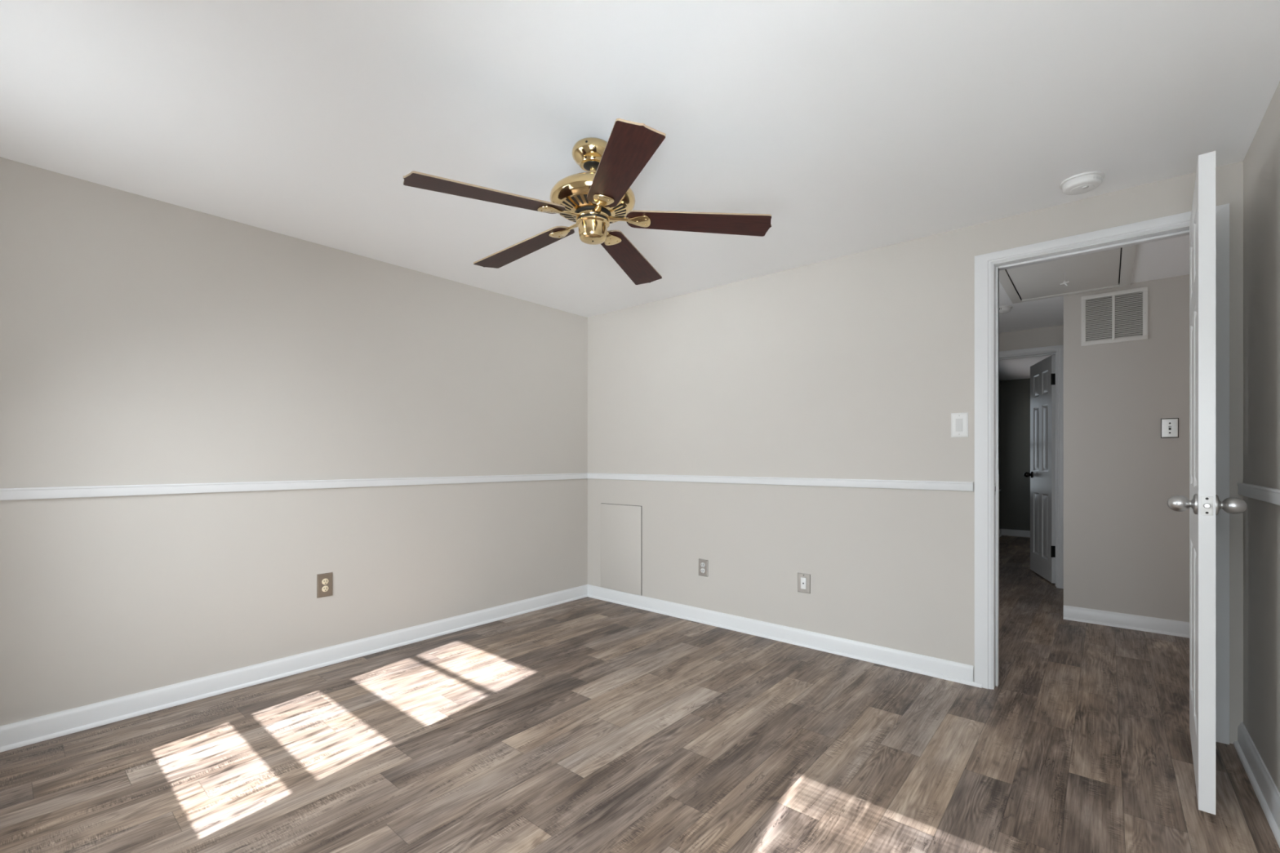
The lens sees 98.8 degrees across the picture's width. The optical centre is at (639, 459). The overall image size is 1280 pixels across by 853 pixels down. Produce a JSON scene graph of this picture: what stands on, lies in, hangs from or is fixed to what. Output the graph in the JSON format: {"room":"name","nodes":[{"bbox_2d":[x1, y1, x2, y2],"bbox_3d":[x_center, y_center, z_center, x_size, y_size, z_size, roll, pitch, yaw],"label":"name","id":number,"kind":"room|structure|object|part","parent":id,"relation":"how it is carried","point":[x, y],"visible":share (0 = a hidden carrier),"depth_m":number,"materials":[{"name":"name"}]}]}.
{"room":"empty bedroom","nodes":[
{"label":"empty bedroom","id":0,"kind":"room"},
{"bbox_2d":[0,156,587,725],"bbox_3d":[-1.589,-0.022,3.183,0.120,2.260,3.690,0,0,40],"label":"wall","id":1,"kind":"structure","parent":0,"point":[144,340],"depth_m":2.66,"materials":[{"name":"beige paint"}]},
{"bbox_2d":[0,584,587,752],"bbox_3d":[-1.524,1.062,3.147,0.026,0.092,3.420,0,0,40],"label":"baseboard","id":2,"kind":"structure","parent":1,"relation":"attached to","point":[13,735],"depth_m":2.66,"materials":[{"name":"white paint"}]},
{"bbox_2d":[0,472,587,500],"bbox_3d":[-1.527,0.134,3.150,0.018,0.046,3.420,0,0,40],"label":"trim","id":3,"kind":"structure","parent":1,"relation":"attached to","point":[29,493],"depth_m":2.66,"materials":[{"name":"white paint"}]},
{"bbox_2d":[316,572,333,598],"bbox_3d":[-1.697,0.678,2.957,0.009,0.126,0.078,0,0,40],"label":"power outlet","id":4,"kind":"object","parent":1,"relation":"attached to","point":[324,581],"visible":1,"depth_m":2.95,"materials":[{"name":"brown metal"}]},
{"bbox_2d":[321,586,328,591],"bbox_3d":[-1.695,0.698,2.955,0.002,0.033,0.033,0,0,40],"label":"socket","id":5,"kind":"object","parent":4,"relation":"attached to","point":[324,588],"depth_m":2.95,"materials":[{"name":"beige plastic"}]},
{"bbox_2d":[321,578,328,584],"bbox_3d":[-1.695,0.658,2.955,0.002,0.033,0.033,0,0,40],"label":"socket","id":6,"kind":"object","parent":4,"relation":"attached to","point":[324,581],"depth_m":2.95,"materials":[{"name":"beige plastic"}]},
{"bbox_2d":[0,0,1279,380],"bbox_3d":[2.216,-1.202,4.149,4.670,0.100,10.090,0,0,40],"label":"ceiling","id":7,"kind":"structure","parent":0,"point":[858,126],"depth_m":1.83,"materials":[{"name":"white paint"}]},
{"bbox_2d":[403,118,771,284],"bbox_3d":[-0.210,-0.977,2.046,1.222,0.350,1.256,0,0,40],"label":"ceiling fan","id":8,"kind":"object","parent":7,"relation":"hanging from","point":[602,196],"visible":1,"depth_m":1.96,"materials":[{"name":"brown wood"}]},
{"bbox_3d":[-0.494,-0.868,1.805,0.533,0.006,0.135,-4,10,-34],"label":"blade","id":9,"kind":"part","parent":8,"relation":"part of","materials":[{"name":"brown wood"}]},
{"bbox_3d":[-0.480,-0.868,2.260,0.533,0.006,0.135,-5,5,38],"label":"blade","id":10,"kind":"part","parent":8,"relation":"part of","materials":[{"name":"brown wood"}]},
{"bbox_3d":[-0.065,-0.868,1.650,0.135,0.006,0.533,8,1,-16],"label":"blade","id":11,"kind":"part","parent":8,"relation":"part of","materials":[{"name":"brown wood"}]},
{"bbox_3d":[-0.042,-0.868,2.388,0.135,0.006,0.533,-8,-6,19],"label":"blade","id":12,"kind":"part","parent":8,"relation":"part of","materials":[{"name":"brown wood"}]},
{"bbox_3d":[0.214,-0.868,2.011,0.533,0.006,0.135,4,-8,2],"label":"blade","id":13,"kind":"part","parent":8,"relation":"part of","materials":[{"name":"brown wood"}]},
{"bbox_2d":[999,305,1012,314],"bbox_3d":[2.749,-1.130,4.182,0.148,0.044,0.148,0,0,40],"label":"smoke detector","id":14,"kind":"object","parent":7,"relation":"attached to","point":[1005,308],"visible":0.53,"depth_m":4.13,"materials":[{"name":"white plastic"}]},
{"bbox_3d":[2.749,-1.148,4.182,0.148,0.008,0.148,0,0,40],"label":"plate","id":15,"kind":"part","parent":14,"relation":"part of","materials":[{"name":"white plastic"}]},
{"bbox_2d":[999,244,1136,303],"bbox_3d":[2.467,-1.099,3.211,0.642,0.106,1.544,0,0,40],"label":"attic hatch","id":16,"kind":"object","parent":7,"relation":"attached to","point":[1109,268],"visible":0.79,"depth_m":3.42,"materials":[{"name":"white paint"}]},
{"bbox_3d":[2.567,-1.063,3.317,0.043,0.034,0.016,0,0,40],"label":"cord handle","id":17,"kind":"part","parent":16,"relation":"part of","materials":[{"name":"white plastic"}]},
{"bbox_2d":[1059,171,1105,195],"bbox_3d":[1.823,-1.130,2.265,0.148,0.044,0.148,0,0,40],"label":"smoke detector","id":18,"kind":"object","parent":7,"relation":"attached to","point":[1085,182],"visible":1,"depth_m":2.23,"materials":[{"name":"white plastic"}]},
{"bbox_2d":[0,535,1279,852],"bbox_3d":[2.237,1.108,4.197,4.600,0.001,9.990,0,0,40],"label":"floor","id":19,"kind":"structure","parent":0,"point":[584,725],"depth_m":2.05,"materials":[{"name":"brown laminate"}]},
{"bbox_2d":[587,160,1243,743],"bbox_3d":[1.036,-0.022,3.296,3.735,2.260,0.120,0,0,40],"label":"wall","id":20,"kind":"structure","parent":0,"point":[857,366],"depth_m":3.17,"materials":[{"name":"beige paint"}]},
{"bbox_2d":[600,502,641,595],"bbox_3d":[-0.149,0.681,4.220,0.424,0.666,0.005,0,0,40],"label":"access panel","id":21,"kind":"object","parent":20,"relation":"attached to","point":[620,524],"visible":1,"depth_m":4.21,"materials":[{"name":"beige paint"}]},
{"bbox_2d":[698,559,707,577],"bbox_3d":[0.428,0.737,3.727,0.076,0.114,0.009,0,0,40],"label":"power outlet","id":22,"kind":"object","parent":20,"relation":"attached to","point":[703,563],"visible":1,"depth_m":3.72,"materials":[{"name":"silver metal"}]},
{"bbox_2d":[586,472,973,491],"bbox_3d":[0.602,0.134,3.573,2.714,0.046,0.018,0,0,40],"label":"trim","id":23,"kind":"structure","parent":20,"relation":"attached to","point":[865,483],"depth_m":3.25,"materials":[{"name":"white paint"}]},
{"bbox_2d":[587,584,982,688],"bbox_3d":[0.614,1.062,3.558,2.752,0.092,0.026,0,0,40],"label":"baseboard","id":24,"kind":"structure","parent":20,"relation":"attached to","point":[948,670],"depth_m":3.25,"materials":[{"name":"white paint"}]},
{"bbox_2d":[797,573,810,593],"bbox_3d":[0.973,0.737,3.263,0.080,0.114,0.011,0,0,40],"label":"outlet","id":25,"kind":"object","parent":20,"relation":"attached to","point":[803,580],"visible":1,"depth_m":3.26,"materials":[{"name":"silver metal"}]},
{"bbox_2d":[951,412,968,437],"bbox_3d":[1.592,-0.171,2.736,0.075,0.122,0.013,0,0,40],"label":"light switch","id":26,"kind":"object","parent":20,"relation":"attached to","point":[959,421],"visible":1,"depth_m":2.73,"materials":[{"name":"white plastic"}]},
{"bbox_3d":[1.591,-0.171,2.734,0.035,0.069,0.002,0,0,40],"label":"rocker frame","id":27,"kind":"part","parent":26,"relation":"part of","materials":[{"name":"white plastic"}]},
{"bbox_2d":[974,203,1229,744],"bbox_3d":[2.012,0.057,2.466,0.856,2.102,0.156,0,0,40],"label":"trim","id":28,"kind":"structure","parent":20,"relation":"attached to","point":[988,266],"depth_m":2.64,"materials":[{"name":"white paint"}]},
{"bbox_2d":[1167,151,1247,814],"bbox_3d":[1.975,0.071,1.932,0.174,2.017,0.720,0,0,43],"label":"door","id":29,"kind":"structure","parent":20,"relation":"in","point":[1203,504],"depth_m":1.69,"materials":[{"name":"white paint"}]},
{"bbox_3d":[1.738,0.142,1.760,0.068,0.065,0.065,0,0,43],"label":"knob","id":30,"kind":"part","parent":29,"relation":"part of","materials":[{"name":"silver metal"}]},
{"bbox_3d":[1.734,0.142,1.678,0.026,0.058,0.002,0,0,43],"label":"latch plate","id":31,"kind":"part","parent":29,"relation":"part of","materials":[{"name":"silver metal"}]},
{"bbox_3d":[1.815,0.142,1.687,0.068,0.065,0.065,0,0,43],"label":"knob","id":32,"kind":"part","parent":29,"relation":"part of","materials":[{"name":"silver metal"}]},
{"bbox_2d":[999,380,999,528],"bbox_3d":[4.112,-0.022,6.744,0.100,2.260,3.480,0,0,40],"label":"wall","id":33,"kind":"structure","parent":0,"point":[999,380],"depth_m":7.98,"materials":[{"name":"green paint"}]},
{"bbox_2d":[1000,378,1030,530],"bbox_3d":[6.194,-0.022,7.324,2.520,2.260,0.100,0,0,40],"label":"wall","id":34,"kind":"structure","parent":0,"point":[1015,394],"depth_m":7.92,"materials":[{"name":"grey paint"}]},
{"bbox_2d":[1000,528,1030,537],"bbox_3d":[6.191,1.062,7.244,2.420,0.092,0.026,0,0,40],"label":"baseboard","id":35,"kind":"structure","parent":34,"relation":"attached to","point":[1020,533],"depth_m":7.90,"materials":[{"name":"white paint"}]},
{"bbox_3d":[6.186,1.100,7.238,2.420,0.016,0.012,0,0,40],"label":"shoe molding","id":36,"kind":"part","parent":35,"relation":"part of","materials":[{"name":"white paint"}]},
{"bbox_2d":[999,324,1063,351],"bbox_3d":[3.319,-0.022,5.056,1.035,2.260,0.120,0,0,40],"label":"wall","id":37,"kind":"structure","parent":0,"point":[1051,335],"depth_m":4.85,"materials":[{"name":"beige paint"}]},
{"bbox_2d":[999,344,1063,588],"bbox_3d":[3.370,0.064,5.013,0.840,2.089,0.156,0,0,40],"label":"trim","id":38,"kind":"structure","parent":37,"relation":"attached to","point":[1057,350],"depth_m":4.72,"materials":[{"name":"white paint"}]},
{"bbox_2d":[1023,355,1055,583],"bbox_3d":[3.784,0.086,5.158,0.172,2.020,0.677,0,0,22],"label":"door","id":39,"kind":"structure","parent":37,"relation":"in","point":[1042,374],"depth_m":5.08,"materials":[{"name":"white paint"}]},
{"bbox_3d":[3.834,0.151,5.424,0.068,0.065,0.065,0,0,22],"label":"knob","id":40,"kind":"part","parent":39,"relation":"part of","materials":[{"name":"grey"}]},
{"bbox_2d":[1063,274,1189,622],"bbox_3d":[3.909,-0.022,3.820,1.465,2.260,1.240,0,0,40],"label":"wall","id":41,"kind":"structure","parent":0,"point":[1126,551],"depth_m":3.60,"materials":[{"name":"beige paint"}]},
{"bbox_2d":[1080,286,1147,346],"bbox_3d":[3.147,-0.944,3.647,0.335,0.338,0.011,0,0,40],"label":"air vent","id":42,"kind":"object","parent":41,"relation":"in","point":[1120,316],"visible":1,"depth_m":3.64,"materials":[{"name":"white metal"}]},
{"bbox_2d":[1062,605,1189,638],"bbox_3d":[3.499,1.062,3.337,1.465,0.092,0.026,0,0,40],"label":"baseboard","id":43,"kind":"structure","parent":41,"relation":"attached to","point":[1157,625],"depth_m":3.59,"materials":[{"name":"white paint"}]},
{"bbox_3d":[3.494,1.100,3.332,1.465,0.016,0.012,0,0,40],"label":"shoe molding","id":44,"kind":"part","parent":43,"relation":"part of","materials":[{"name":"white paint"}]},
{"bbox_2d":[1160,417,1178,438],"bbox_3d":[3.351,-0.198,3.470,0.081,0.124,0.016,0,0,40],"label":"light switch","id":45,"kind":"object","parent":41,"relation":"attached to","point":[1169,426],"visible":1,"depth_m":3.47,"materials":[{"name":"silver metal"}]},
{"bbox_2d":[1243,81,1279,792],"bbox_3d":[1.218,-0.022,0.719,0.120,2.260,3.570,0,0,40],"label":"wall","id":46,"kind":"structure","parent":0,"point":[1261,162],"depth_m":1.88,"materials":[{"name":"beige paint"}]},
{"bbox_2d":[1233,722,1279,848],"bbox_3d":[1.211,1.062,0.824,0.026,0.092,3.420,0,0,40],"label":"baseboard","id":47,"kind":"structure","parent":46,"relation":"attached to","point":[1266,791],"depth_m":1.82,"materials":[{"name":"white paint"}]},
{"bbox_2d":[1237,483,1279,505],"bbox_3d":[1.208,0.114,0.814,0.018,0.046,3.400,0,0,40],"label":"trim","id":48,"kind":"structure","parent":46,"relation":"attached to","point":[1268,495],"depth_m":1.81,"materials":[{"name":"white paint"}]}
]}

